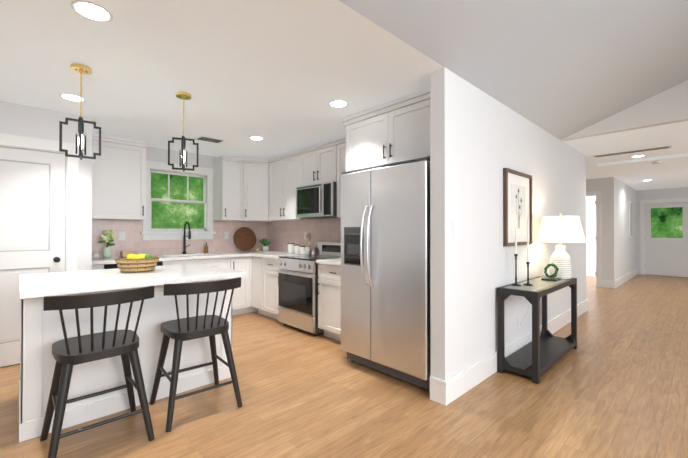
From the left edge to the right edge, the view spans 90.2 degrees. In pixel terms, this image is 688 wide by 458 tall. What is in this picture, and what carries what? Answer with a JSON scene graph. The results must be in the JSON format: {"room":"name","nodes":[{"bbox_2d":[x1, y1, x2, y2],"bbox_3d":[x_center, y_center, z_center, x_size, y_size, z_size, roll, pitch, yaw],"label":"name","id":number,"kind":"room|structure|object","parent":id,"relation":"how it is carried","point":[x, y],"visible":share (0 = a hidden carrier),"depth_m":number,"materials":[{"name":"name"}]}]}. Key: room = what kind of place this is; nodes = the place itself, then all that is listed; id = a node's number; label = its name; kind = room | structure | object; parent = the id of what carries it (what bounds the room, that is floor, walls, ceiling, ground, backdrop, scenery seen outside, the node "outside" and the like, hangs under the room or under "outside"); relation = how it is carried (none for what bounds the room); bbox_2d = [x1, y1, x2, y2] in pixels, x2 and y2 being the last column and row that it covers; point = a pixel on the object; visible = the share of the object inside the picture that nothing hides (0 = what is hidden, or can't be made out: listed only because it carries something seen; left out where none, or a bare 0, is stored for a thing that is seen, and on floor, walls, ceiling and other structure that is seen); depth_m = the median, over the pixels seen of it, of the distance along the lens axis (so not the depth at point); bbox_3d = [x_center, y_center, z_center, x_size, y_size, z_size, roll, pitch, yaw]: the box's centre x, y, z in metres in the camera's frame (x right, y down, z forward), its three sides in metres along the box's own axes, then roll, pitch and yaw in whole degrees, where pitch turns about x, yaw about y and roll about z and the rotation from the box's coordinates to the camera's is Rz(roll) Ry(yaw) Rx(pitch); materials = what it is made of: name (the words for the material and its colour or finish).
{"room":"kitchen","nodes":[
{"label":"kitchen","id":0,"kind":"room"},
{"bbox_2d":[0,101,91,270],"bbox_3d":[-4.321,0.043,2.067,4.530,2.440,0.120,0,-1,-44],"label":"wall","id":1,"kind":"structure","parent":0,"point":[26,121],"depth_m":3.46,"materials":[{"name":"white paint"}]},
{"bbox_2d":[0,146,65,366],"bbox_3d":[-3.057,0.253,3.180,0.730,2.013,0.105,0,-1,-44],"label":"closet door","id":2,"kind":"structure","parent":1,"relation":"in","point":[32,211],"depth_m":3.24,"materials":[{"name":"white wood"}]},
{"bbox_2d":[0,133,78,271],"bbox_3d":[-3.092,0.201,3.218,0.946,2.140,0.142,0,-1,-44],"label":"trim","id":3,"kind":"structure","parent":1,"relation":"attached to","point":[71,198],"depth_m":3.44,"materials":[{"name":"white wood"}]},
{"bbox_2d":[117,146,236,256],"bbox_3d":[-2.369,0.065,5.217,2.880,2.440,0.120,0,-1,-44],"label":"wall","id":4,"kind":"structure","parent":0,"point":[155,154],"depth_m":5.06,"materials":[{"name":"white paint"}]},
{"bbox_2d":[92,135,147,219],"bbox_3d":[-2.933,-0.612,4.374,0.644,0.983,0.327,0,-1,-44],"label":"upper cabinet","id":5,"kind":"object","parent":4,"relation":"attached to","point":[119,174],"depth_m":4.28,"materials":[{"name":"white wood"}]},
{"bbox_2d":[140,160,215,239],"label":"kitchen window","id":6,"kind":"structure","parent":4,"relation":"in","point":[206,232],"depth_m":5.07,"materials":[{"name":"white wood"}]},
{"bbox_2d":[213,155,239,220],"bbox_3d":[-1.792,-0.606,5.420,0.390,0.946,0.382,0,-1,-44],"label":"upper cabinet","id":7,"kind":"object","parent":4,"relation":"attached to","point":[226,169],"depth_m":5.29,"materials":[{"name":"white wood"}]},
{"bbox_2d":[240,157,271,221],"bbox_3d":[-1.383,-0.622,5.613,0.666,0.980,0.665,0,-1,-44],"label":"upper cabinet","id":8,"kind":"object","parent":4,"relation":"attached to","point":[253,171],"depth_m":5.41,"materials":[{"name":"white wood"}]},
{"bbox_2d":[0,0,687,157],"bbox_3d":[-0.853,-1.748,1.745,9.100,1.138,7.260,0,-1,-44],"label":"ceiling","id":9,"kind":"structure","parent":0,"point":[278,76],"depth_m":2.54,"materials":[{"name":"white paint"}]},
{"bbox_2d":[59,93,85,101],"bbox_3d":[-2.411,-1.167,3.048,0.190,0.005,0.190,0,-1,-44],"label":"recessed light","id":10,"kind":"object","parent":9,"relation":"in","point":[71,97],"visible":0.88,"depth_m":3.03,"materials":[{"name":"white plastic"}]},
{"bbox_2d":[59,63,100,159],"bbox_3d":[-1.909,-0.845,2.488,0.180,0.657,0.180,0,0,9],"label":"pendant light","id":11,"kind":"object","parent":9,"relation":"hanging from","point":[81,69],"visible":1,"depth_m":2.48,"materials":[{"name":"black metal"}]},
{"bbox_2d":[70,0,113,22],"bbox_3d":[-1.360,-1.175,1.854,0.190,0.005,0.190,0,-1,-44],"label":"recessed light","id":12,"kind":"object","parent":9,"relation":"in","point":[92,11],"visible":1,"depth_m":1.85,"materials":[{"name":"white plastic"}]},
{"bbox_2d":[168,92,198,171],"bbox_3d":[-1.394,-0.842,2.977,0.180,0.657,0.180,0,0,23],"label":"pendant light","id":13,"kind":"object","parent":9,"relation":"hanging from","point":[183,96],"visible":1,"depth_m":2.96,"materials":[{"name":"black metal"}]},
{"bbox_2d":[196,136,223,142],"bbox_3d":[-1.739,-1.156,4.445,0.300,0.007,0.200,0,-1,-44],"label":"ceiling vent","id":14,"kind":"object","parent":9,"relation":"in","point":[207,139],"visible":0.98,"depth_m":4.42,"materials":[{"name":"white metal"}]},
{"bbox_2d":[249,136,263,139],"bbox_3d":[-1.118,-1.158,4.372,0.190,0.005,0.190,0,-1,-44],"label":"recessed light","id":15,"kind":"object","parent":9,"relation":"in","point":[256,138],"visible":1,"depth_m":4.37,"materials":[{"name":"white plastic"}]},
{"bbox_2d":[328,100,348,107],"bbox_3d":[-0.052,-1.166,3.192,0.190,0.005,0.190,0,-1,-44],"label":"recessed light","id":16,"kind":"object","parent":9,"relation":"in","point":[338,103],"visible":1,"depth_m":3.18,"materials":[{"name":"white"}]},
{"bbox_2d":[0,274,687,457],"bbox_3d":[2.256,1.313,4.912,18.000,0.060,11.600,0,-1,-44],"label":"floor","id":17,"kind":"structure","parent":0,"point":[614,384],"depth_m":2.43,"materials":[{"name":"brown wood"}]},
{"bbox_2d":[40,286,154,457],"bbox_3d":[-1.466,0.808,2.047,0.511,0.919,0.515,0,-1,-44],"label":"stool","id":18,"kind":"object","parent":17,"relation":"on","point":[68,353],"visible":1,"depth_m":1.95,"materials":[{"name":"black wood"}]},
{"bbox_2d":[19,279,231,441],"bbox_3d":[-1.736,0.831,2.802,1.336,0.876,0.870,0,-1,-44],"label":"kitchen island","id":19,"kind":"object","parent":17,"relation":"on","point":[41,331],"depth_m":2.34,"materials":[{"name":"white painted wood"},{"name":"quartz"}]},
{"bbox_2d":[19,263,246,298],"bbox_3d":[-1.655,0.372,2.735,1.360,0.040,1.060,0,-1,-44],"label":"island countertop","id":20,"kind":"structure","parent":19,"relation":"on","point":[39,285],"depth_m":2.43,"materials":[{"name":"white stone"}]},
{"bbox_2d":[114,254,159,272],"bbox_3d":[-1.729,0.280,2.872,0.328,0.146,0.328,0,-1,-44],"label":"basket","id":21,"kind":"object","parent":20,"relation":"on","point":[132,263],"visible":1,"depth_m":2.77,"materials":[{"name":"wicker"}]},
{"bbox_2d":[150,277,242,431],"bbox_3d":[-1.058,0.810,2.457,0.528,0.919,0.527,0,-1,-44],"label":"stool","id":22,"kind":"object","parent":17,"relation":"on","point":[178,331],"visible":1,"depth_m":2.35,"materials":[{"name":"black wood"}]},
{"bbox_2d":[162,258,235,315],"bbox_3d":[-2.161,0.845,4.890,0.958,0.876,0.627,0,-1,-44],"label":"base cabinet","id":23,"kind":"object","parent":17,"relation":"on","point":[229,263],"depth_m":4.84,"materials":[{"name":"white wood"}]},
{"bbox_2d":[104,261,161,268],"bbox_3d":[-2.710,0.832,4.325,0.605,0.843,0.676,0,-1,-44],"label":"dishwasher","id":24,"kind":"object","parent":23,"relation":"in","point":[115,266],"visible":0.1,"depth_m":3.97,"materials":[{"name":"grey metal"}]},
{"bbox_2d":[236,258,247,314],"bbox_3d":[-1.754,0.848,5.277,0.398,0.876,0.627,0,-1,-44],"label":"base cabinet","id":25,"kind":"object","parent":17,"relation":"on","point":[241,263],"depth_m":5.10,"materials":[{"name":"white wood"}]},
{"bbox_2d":[248,254,263,314],"bbox_3d":[-1.063,0.848,5.264,0.667,0.876,0.383,0,-1,-44],"label":"base cabinet","id":26,"kind":"object","parent":17,"relation":"on","point":[257,290],"depth_m":5.11,"materials":[{"name":"white wood"}]},
{"bbox_2d":[92,250,279,265],"bbox_3d":[-2.101,0.388,4.933,2.634,0.040,0.652,0,-1,-44],"label":"countertop","id":27,"kind":"structure","parent":26,"relation":"on","point":[239,254],"depth_m":4.77,"materials":[{"name":"white stone"}]},
{"bbox_2d":[92,253,98,258],"bbox_3d":[-3.070,0.333,4.232,0.076,0.058,0.075,0,-1,-44],"label":"candle jar","id":28,"kind":"object","parent":27,"relation":"on","point":[95,255],"visible":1,"depth_m":4.20,"materials":[{"name":"white glass"}]},
{"bbox_2d":[98,229,114,257],"bbox_3d":[-2.998,0.184,4.336,0.185,0.358,0.134,0,-1,-44],"label":"vase","id":29,"kind":"object","parent":27,"relation":"on","point":[108,237],"visible":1,"depth_m":4.32,"materials":[{"name":"green ceramic"}]},
{"bbox_2d":[120,251,136,256],"bbox_3d":[-2.830,0.327,4.502,0.170,0.075,0.100,0,-1,-44],"label":"wooden box","id":30,"kind":"object","parent":27,"relation":"on","point":[124,253],"visible":0.62,"depth_m":4.45,"materials":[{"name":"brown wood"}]},
{"bbox_2d":[183,221,190,253],"bbox_3d":[-2.261,0.128,4.995,0.104,0.478,0.252,0,-1,-44],"label":"faucet","id":31,"kind":"object","parent":27,"relation":"on","point":[184,242],"visible":1,"depth_m":5.04,"materials":[{"name":"black metal"}]},
{"bbox_2d":[204,242,207,252],"bbox_3d":[-2.104,0.284,5.242,0.058,0.170,0.065,0,-1,-44],"label":"soap bottle","id":32,"kind":"object","parent":27,"relation":"on","point":[205,248],"visible":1,"depth_m":5.22,"materials":[{"name":"orange glass"}]},
{"bbox_2d":[234,227,255,250],"bbox_3d":[-1.649,0.165,5.721,0.400,0.396,0.094,0,-1,-44],"label":"cutting board","id":33,"kind":"object","parent":27,"relation":"on","point":[244,238],"visible":0.9,"depth_m":5.71,"materials":[{"name":"brown wood"}]},
{"bbox_2d":[259,238,270,250],"bbox_3d":[-1.316,0.259,5.730,0.260,0.227,0.177,0,-1,-44],"label":"plant pot","id":34,"kind":"object","parent":27,"relation":"on","point":[264,242],"visible":1,"depth_m":5.68,"materials":[{"name":"white ceramic"}]},
{"bbox_2d":[260,251,305,257],"bbox_3d":[-0.888,0.389,5.094,0.652,0.040,0.785,0,-1,-44],"label":"countertop","id":35,"kind":"structure","parent":26,"relation":"on","point":[282,253],"depth_m":4.95,"materials":[{"name":"white stone"}]},
{"bbox_2d":[288,243,294,252],"bbox_3d":[-0.812,0.292,5.260,0.108,0.154,0.108,0,-1,-44],"label":"canister","id":36,"kind":"object","parent":35,"relation":"on","point":[290,247],"visible":0.96,"depth_m":5.22,"materials":[{"name":"white ceramic"}]},
{"bbox_2d":[294,244,299,253],"bbox_3d":[-0.709,0.301,5.151,0.098,0.134,0.098,0,-1,-44],"label":"canister","id":37,"kind":"object","parent":35,"relation":"on","point":[296,249],"visible":0.92,"depth_m":5.11,"materials":[{"name":"white ceramic"}]},
{"bbox_2d":[299,246,305,253],"bbox_3d":[-0.612,0.308,5.050,0.090,0.119,0.090,0,-1,-44],"label":"canister","id":38,"kind":"object","parent":35,"relation":"on","point":[302,249],"visible":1,"depth_m":5.01,"materials":[{"name":"white ceramic"}]},
{"bbox_2d":[305,234,310,254],"bbox_3d":[-0.515,0.216,4.963,0.090,0.303,0.089,0,-1,-44],"label":"utensil crock","id":39,"kind":"object","parent":35,"relation":"on","point":[308,250],"visible":1,"depth_m":4.94,"materials":[{"name":"white ceramic"}]},
{"bbox_2d":[264,258,278,319],"bbox_3d":[-0.783,0.846,4.998,0.627,0.876,0.505,0,-1,-44],"label":"base cabinet","id":40,"kind":"object","parent":17,"relation":"on","point":[271,278],"depth_m":4.82,"materials":[{"name":"white wood"}]},
{"bbox_2d":[276,242,340,335],"bbox_3d":[-0.396,0.730,4.494,0.745,1.100,0.740,0,-1,-44],"label":"range","id":41,"kind":"object","parent":17,"relation":"on","point":[297,294],"visible":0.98,"depth_m":4.26,"materials":[{"name":"silver metal"}]},
{"bbox_2d":[316,262,340,340],"bbox_3d":[0.118,0.839,4.050,0.627,0.876,0.590,0,-1,-44],"label":"base cabinet","id":42,"kind":"object","parent":17,"relation":"on","point":[329,280],"depth_m":3.91,"materials":[{"name":"white wood"}]},
{"bbox_2d":[316,258,340,265],"bbox_3d":[0.166,0.381,3.985,0.652,0.040,0.755,0,-1,-44],"label":"countertop","id":43,"kind":"structure","parent":42,"relation":"on","point":[335,261],"depth_m":3.93,"materials":[{"name":"white stone"}]},
{"bbox_2d":[341,157,430,391],"bbox_3d":[0.590,0.366,3.200,1.003,1.810,0.950,0,-1,-44],"label":"fridge","id":44,"kind":"object","parent":17,"relation":"on","point":[385,275],"visible":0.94,"depth_m":2.84,"materials":[{"name":"grey metal"}]},
{"bbox_2d":[497,275,576,383],"bbox_3d":[1.927,0.897,3.353,1.250,0.750,0.328,0,-1,-44],"label":"console table","id":45,"kind":"object","parent":17,"relation":"on","point":[537,357],"visible":0.9,"depth_m":3.05,"materials":[{"name":"black wood"}]},
{"bbox_2d":[511,227,520,285],"bbox_3d":[1.585,0.248,3.158,0.084,0.543,0.084,0,-1,-44],"label":"candlestick","id":46,"kind":"object","parent":45,"relation":"on","point":[515,283],"visible":1,"depth_m":3.15,"materials":[{"name":"black metal"}]},
{"bbox_2d":[523,219,532,285],"bbox_3d":[1.706,0.208,3.176,0.084,0.623,0.084,0,-1,-44],"label":"candlestick","id":47,"kind":"object","parent":45,"relation":"on","point":[527,283],"visible":1,"depth_m":3.17,"materials":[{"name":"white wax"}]},
{"bbox_2d":[541,263,560,281],"bbox_3d":[2.121,0.435,3.507,0.180,0.174,0.130,0,-1,-44],"label":"decor","id":48,"kind":"object","parent":45,"relation":"on","point":[550,278],"visible":1,"depth_m":3.49,"materials":[{"name":"green plant"}]},
{"bbox_2d":[537,213,584,278],"bbox_3d":[2.305,0.178,3.649,0.439,0.690,0.439,0,-1,43],"label":"table lamp","id":49,"kind":"object","parent":45,"relation":"on","point":[560,229],"depth_m":3.54,"materials":[{"name":"white fabric"}]},
{"bbox_2d":[430,67,586,379],"bbox_3d":[2.243,0.057,3.998,4.290,2.440,0.120,0,-1,-44],"label":"wall","id":50,"kind":"structure","parent":0,"point":[480,140],"depth_m":2.89,"materials":[{"name":"white paint"}]},
{"bbox_2d":[430,299,587,405],"bbox_3d":[2.243,1.189,3.979,4.306,0.175,0.136,0,-1,-44],"label":"baseboard","id":51,"kind":"structure","parent":50,"relation":"attached to","point":[450,390],"depth_m":2.80,"materials":[{"name":"white wood"}]},
{"bbox_2d":[503,168,532,245],"bbox_3d":[1.745,-0.202,3.421,0.690,0.730,0.030,0,-1,-44],"label":"framed art","id":52,"kind":"object","parent":50,"relation":"attached to","point":[517,199],"visible":1,"depth_m":3.39,"materials":[{"name":"white paper"}]},
{"bbox_2d":[586,196,595,275],"bbox_3d":[5.952,0.102,10.686,0.100,2.440,4.330,0,-1,-44],"label":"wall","id":53,"kind":"structure","parent":0,"point":[590,236],"depth_m":9.60,"materials":[{"name":"white paint"}]},
{"bbox_2d":[586,177,614,280],"bbox_3d":[4.405,0.092,9.134,0.120,2.440,4.450,0,-1,-44],"label":"wall","id":54,"kind":"structure","parent":0,"point":[606,186],"depth_m":7.57,"materials":[{"name":"white paint"}]},
{"bbox_2d":[586,191,601,286],"bbox_3d":[5.434,0.229,8.034,0.142,2.150,1.006,0,-1,-44],"label":"trim","id":55,"kind":"structure","parent":54,"relation":"attached to","point":[598,194],"depth_m":7.67,"materials":[{"name":"white wood"}]},
{"bbox_2d":[561,80,687,141],"bbox_3d":[3.921,-1.736,3.398,0.100,1.138,3.080,0,-1,-44],"label":"wall","id":56,"kind":"structure","parent":0,"point":[668,106],"depth_m":3.85,"materials":[{"name":"white paint"}]},
{"bbox_2d":[563,121,687,189],"bbox_3d":[5.961,-1.172,7.069,7.920,0.060,9.600,0,-1,-44],"label":"ceiling","id":57,"kind":"structure","parent":0,"point":[669,173],"depth_m":5.31,"materials":[{"name":"white paint"}]},
{"bbox_2d":[593,145,671,157],"bbox_3d":[4.277,-1.151,5.125,0.160,0.009,0.900,0,-1,-44],"label":"ceiling vent","id":58,"kind":"object","parent":57,"relation":"in","point":[634,151],"visible":0.98,"depth_m":5.08,"materials":[{"name":"white metal"}]},
{"bbox_2d":[597,153,687,166],"bbox_3d":[6.245,-1.139,4.222,0.110,0.045,5.080,0,-1,-44],"label":"beam","id":59,"kind":"structure","parent":57,"relation":"attached to","point":[644,159],"depth_m":5.58,"materials":[{"name":"white paint"}]},
{"bbox_2d":[615,178,636,279],"bbox_3d":[7.202,0.089,8.804,3.480,2.440,0.120,0,-1,-44],"label":"wall","id":60,"kind":"structure","parent":0,"point":[625,252],"depth_m":8.46,"materials":[{"name":"white paint"}]},
{"bbox_2d":[613,268,637,288],"bbox_3d":[7.199,1.221,8.700,3.616,0.175,0.016,0,-1,-44],"label":"baseboard","id":61,"kind":"structure","parent":60,"relation":"attached to","point":[616,283],"depth_m":8.33,"materials":[{"name":"white wood"}]},
{"bbox_2d":[629,201,631,236],"bbox_3d":[7.614,-0.254,9.098,0.420,0.950,0.022,0,-1,-44],"label":"framed picture","id":62,"kind":"object","parent":60,"relation":"attached to","point":[630,218],"visible":1,"depth_m":8.99,"materials":[{"name":"white"}]},
{"bbox_2d":[636,187,687,274],"bbox_3d":[10.280,0.085,8.177,0.120,2.440,5.270,0,-1,-44],"label":"wall","id":63,"kind":"structure","parent":0,"point":[667,193],"depth_m":9.74,"materials":[{"name":"white paint"}]},
{"bbox_2d":[640,198,687,277],"bbox_3d":[8.974,0.239,9.535,0.142,2.150,1.106,0,-1,-44],"label":"door frame","id":64,"kind":"structure","parent":63,"relation":"attached to","point":[642,222],"depth_m":9.83,"materials":[{"name":"white wood"}]},
{"bbox_2d":[645,202,687,276],"bbox_3d":[8.970,0.289,9.538,0.053,2.026,0.906,0,-1,-44],"label":"front door","id":65,"kind":"structure","parent":63,"relation":"in","point":[666,256],"depth_m":9.52,"materials":[{"name":"white wood"}]},
{"bbox_2d":[651,207,682,237],"bbox_3d":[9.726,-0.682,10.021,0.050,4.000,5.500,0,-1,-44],"label":"window","id":66,"kind":"structure","parent":65,"relation":"in","point":[666,222],"depth_m":10.14,"materials":[{"name":"green glass"}]},
{"bbox_3d":[0.029,0.061,4.695,0.120,2.440,3.940,0,-1,-44],"label":"wall","id":67,"kind":"structure","parent":0,"visible":0},
{"bbox_2d":[119,232,125,239],"bbox_3d":[-2.951,0.093,4.566,0.072,0.115,0.006,0,-1,-44],"label":"outlet","id":68,"kind":"object","parent":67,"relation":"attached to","point":[122,235],"visible":1,"depth_m":4.56,"materials":[{"name":"white plastic"}]},
{"bbox_2d":[92,219,267,256],"bbox_3d":[-2.334,0.116,5.163,2.610,0.503,0.008,0,-1,-44],"label":"backsplash","id":69,"kind":"structure","parent":67,"relation":"attached to","point":[134,241],"depth_m":4.90,"materials":[{"name":"pink tile"}]},
{"bbox_2d":[224,232,228,238],"bbox_3d":[-1.907,0.100,5.557,0.072,0.115,0.006,0,-1,-44],"label":"outlet","id":70,"kind":"object","parent":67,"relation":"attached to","point":[226,235],"visible":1,"depth_m":5.55,"materials":[{"name":"white plastic"}]},
{"bbox_2d":[268,151,311,221],"bbox_3d":[-0.819,-0.608,5.225,0.382,0.946,0.871,0,-1,-44],"label":"upper cabinet","id":71,"kind":"object","parent":67,"relation":"attached to","point":[283,170],"depth_m":5.12,"materials":[{"name":"white wood"}]},
{"bbox_2d":[268,218,340,253],"bbox_3d":[-0.357,0.110,5.008,0.008,0.513,2.955,0,-1,-44],"label":"backsplash","id":72,"kind":"structure","parent":67,"relation":"attached to","point":[281,235],"depth_m":5.30,"materials":[{"name":"pink tile"}]},
{"bbox_2d":[300,139,335,186],"bbox_3d":[-0.238,-0.837,4.654,0.328,0.495,0.760,0,-1,-44],"label":"upper cabinet","id":73,"kind":"object","parent":67,"relation":"attached to","point":[317,164],"depth_m":4.51,"materials":[{"name":"white wood"}]},
{"bbox_2d":[296,182,337,218],"bbox_3d":[-0.286,-0.369,4.605,0.454,0.430,0.748,0,-1,-44],"label":"over-the-range microwave","id":74,"kind":"object","parent":73,"relation":"attached to","point":[316,201],"visible":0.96,"depth_m":4.42,"materials":[{"name":"grey metal"}]},
{"bbox_2d":[336,139,343,217],"bbox_3d":[0.218,-0.615,4.172,0.328,0.946,0.565,0,-1,-44],"label":"upper cabinet","id":75,"kind":"object","parent":67,"relation":"attached to","point":[339,142],"depth_m":4.22,"materials":[{"name":"white wood"}]},
{"bbox_2d":[344,91,429,171],"bbox_3d":[0.673,-0.860,3.413,0.717,0.525,1.155,0,-1,-44],"label":"upper cabinet","id":76,"kind":"object","parent":67,"relation":"attached to","point":[393,132],"depth_m":3.16,"materials":[{"name":"white wood"}]}
]}

